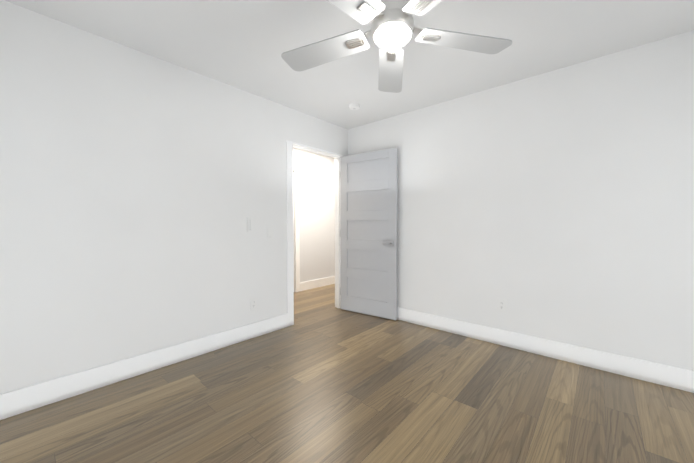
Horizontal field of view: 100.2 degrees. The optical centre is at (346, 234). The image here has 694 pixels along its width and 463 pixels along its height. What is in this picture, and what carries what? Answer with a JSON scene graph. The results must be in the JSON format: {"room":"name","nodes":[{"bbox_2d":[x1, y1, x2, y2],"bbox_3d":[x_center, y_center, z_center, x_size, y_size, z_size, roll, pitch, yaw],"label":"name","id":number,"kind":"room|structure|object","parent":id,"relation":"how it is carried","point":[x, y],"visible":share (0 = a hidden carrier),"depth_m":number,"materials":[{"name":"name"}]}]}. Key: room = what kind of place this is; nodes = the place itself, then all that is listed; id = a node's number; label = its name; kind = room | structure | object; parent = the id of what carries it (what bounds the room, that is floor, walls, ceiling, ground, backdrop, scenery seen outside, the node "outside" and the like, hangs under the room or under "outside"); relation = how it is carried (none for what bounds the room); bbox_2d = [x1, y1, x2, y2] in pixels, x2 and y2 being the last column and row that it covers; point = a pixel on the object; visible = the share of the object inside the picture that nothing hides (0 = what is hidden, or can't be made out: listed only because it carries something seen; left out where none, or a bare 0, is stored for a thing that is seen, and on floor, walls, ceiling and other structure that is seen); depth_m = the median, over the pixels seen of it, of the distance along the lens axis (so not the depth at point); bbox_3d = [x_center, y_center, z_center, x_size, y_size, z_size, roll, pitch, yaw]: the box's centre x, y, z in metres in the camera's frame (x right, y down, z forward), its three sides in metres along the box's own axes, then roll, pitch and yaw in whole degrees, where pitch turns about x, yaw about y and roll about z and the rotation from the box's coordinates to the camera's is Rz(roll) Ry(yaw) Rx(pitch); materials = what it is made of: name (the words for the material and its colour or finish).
{"room":"empty bedroom","nodes":[
{"label":"empty bedroom","id":0,"kind":"room"},
{"bbox_2d":[0,0,290,393],"bbox_3d":[-1.463,-0.161,2.405,0.120,2.440,2.405,2,3,41],"label":"wall","id":1,"kind":"structure","parent":0,"point":[137,188],"depth_m":2.11,"materials":[{"name":"paint"}]},
{"bbox_2d":[0,313,287,419],"bbox_3d":[-1.434,0.986,2.376,0.014,0.150,2.340,2,3,41],"label":"baseboard","id":2,"kind":"structure","parent":1,"relation":"attached to","point":[22,400],"depth_m":2.12,"materials":[{"name":"paint"}]},
{"bbox_2d":[247,217,251,231],"bbox_3d":[-0.964,-0.102,2.870,0.022,0.150,0.050,2,3,41],"label":"switch","id":3,"kind":"object","parent":1,"relation":"attached to","point":[249,224],"visible":1,"depth_m":2.86,"materials":[{"name":"white plastic"}]},
{"bbox_2d":[250,298,256,309],"bbox_3d":[-0.944,0.700,2.931,0.008,0.115,0.070,2,3,41],"label":"outlet","id":4,"kind":"object","parent":1,"relation":"attached to","point":[253,303],"visible":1,"depth_m":2.93,"materials":[{"name":"white plastic"}]},
{"bbox_2d":[286,140,342,325],"bbox_3d":[-0.388,-0.050,3.638,0.142,2.135,0.990,2,3,41],"label":"door frame","id":5,"kind":"structure","parent":1,"relation":"attached to","point":[290,270],"depth_m":3.29,"materials":[{"name":"paint"}]},
{"bbox_2d":[296,148,334,282],"bbox_3d":[-0.332,-0.269,5.577,0.120,2.440,1.730,2,3,41],"label":"wall","id":6,"kind":"structure","parent":0,"point":[317,208],"depth_m":5.23,"materials":[{"name":"paint"}]},
{"bbox_2d":[293,165,299,291],"bbox_3d":[-1.182,-0.083,4.605,0.133,2.135,0.990,2,3,41],"label":"door frame","id":7,"kind":"structure","parent":6,"relation":"attached to","point":[296,242],"depth_m":4.90,"materials":[{"name":"paint"}]},
{"bbox_2d":[300,276,334,290],"bbox_3d":[-0.898,0.901,4.869,0.014,0.150,3.600,2,3,41],"label":"baseboard","id":8,"kind":"structure","parent":6,"relation":"attached to","point":[312,284],"depth_m":5.26,"materials":[{"name":"paint"}]},
{"bbox_2d":[291,108,342,154],"bbox_3d":[-0.388,-1.237,3.597,0.120,0.370,0.860,2,3,41],"label":"wall","id":9,"kind":"structure","parent":0,"point":[311,131],"depth_m":3.52,"materials":[{"name":"paint"}]},
{"bbox_2d":[343,128,347,155],"bbox_3d":[-0.070,-0.215,3.995,0.120,2.440,0.105,2,3,41],"label":"wall","id":10,"kind":"structure","parent":0,"point":[345,142],"depth_m":3.92,"materials":[{"name":"paint"}]},
{"bbox_2d":[340,148,397,319],"bbox_3d":[0.254,-0.006,3.650,0.831,2.030,0.119,1,2,35],"label":"bedroom door","id":11,"kind":"structure","parent":10,"relation":"in","point":[368,224],"depth_m":3.62,"materials":[{"name":"grey paint"}]},
{"bbox_2d":[0,284,693,462],"bbox_3d":[0.375,1.080,2.695,5.040,0.060,5.440,2,3,41],"label":"floor","id":12,"kind":"structure","parent":0,"point":[323,379],"depth_m":1.80,"materials":[{"name":"brown wood"}]},
{"bbox_2d":[5,0,693,128],"bbox_3d":[0.375,-1.438,2.609,5.040,0.100,5.440,2,3,41],"label":"ceiling","id":13,"kind":"structure","parent":0,"point":[244,45],"depth_m":2.02,"materials":[{"name":"paint"}]},
{"bbox_2d":[349,103,359,109],"bbox_3d":[0.080,-1.389,3.162,0.120,0.035,0.120,2,3,41],"label":"smoke detector","id":14,"kind":"object","parent":13,"relation":"attached to","point":[354,106],"visible":1,"depth_m":3.13,"materials":[{"name":"white plastic"}]},
{"bbox_2d":[281,0,511,92],"bbox_3d":[0.199,-1.155,1.427,1.257,0.384,1.209,2,3,41],"label":"fan","id":15,"kind":"object","parent":13,"relation":"hanging from","point":[393,30],"visible":1,"depth_m":1.51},
{"bbox_2d":[348,30,693,370],"bbox_3d":[1.389,-0.176,2.868,3.800,2.440,0.120,2,3,41],"label":"wall","id":16,"kind":"structure","parent":0,"point":[556,205],"depth_m":2.42,"materials":[{"name":"paint"}]},
{"bbox_2d":[498,299,505,311],"bbox_3d":[1.465,0.667,2.745,0.070,0.115,0.008,2,3,41],"label":"outlet","id":17,"kind":"object","parent":16,"relation":"attached to","point":[501,304],"visible":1,"depth_m":2.74,"materials":[{"name":"white plastic"}]},
{"bbox_2d":[397,307,693,392],"bbox_3d":[1.350,0.970,2.852,3.546,0.150,0.014,2,3,41],"label":"baseboard","id":18,"kind":"structure","parent":16,"relation":"attached to","point":[663,374],"depth_m":2.42,"materials":[{"name":"paint"}]}
]}

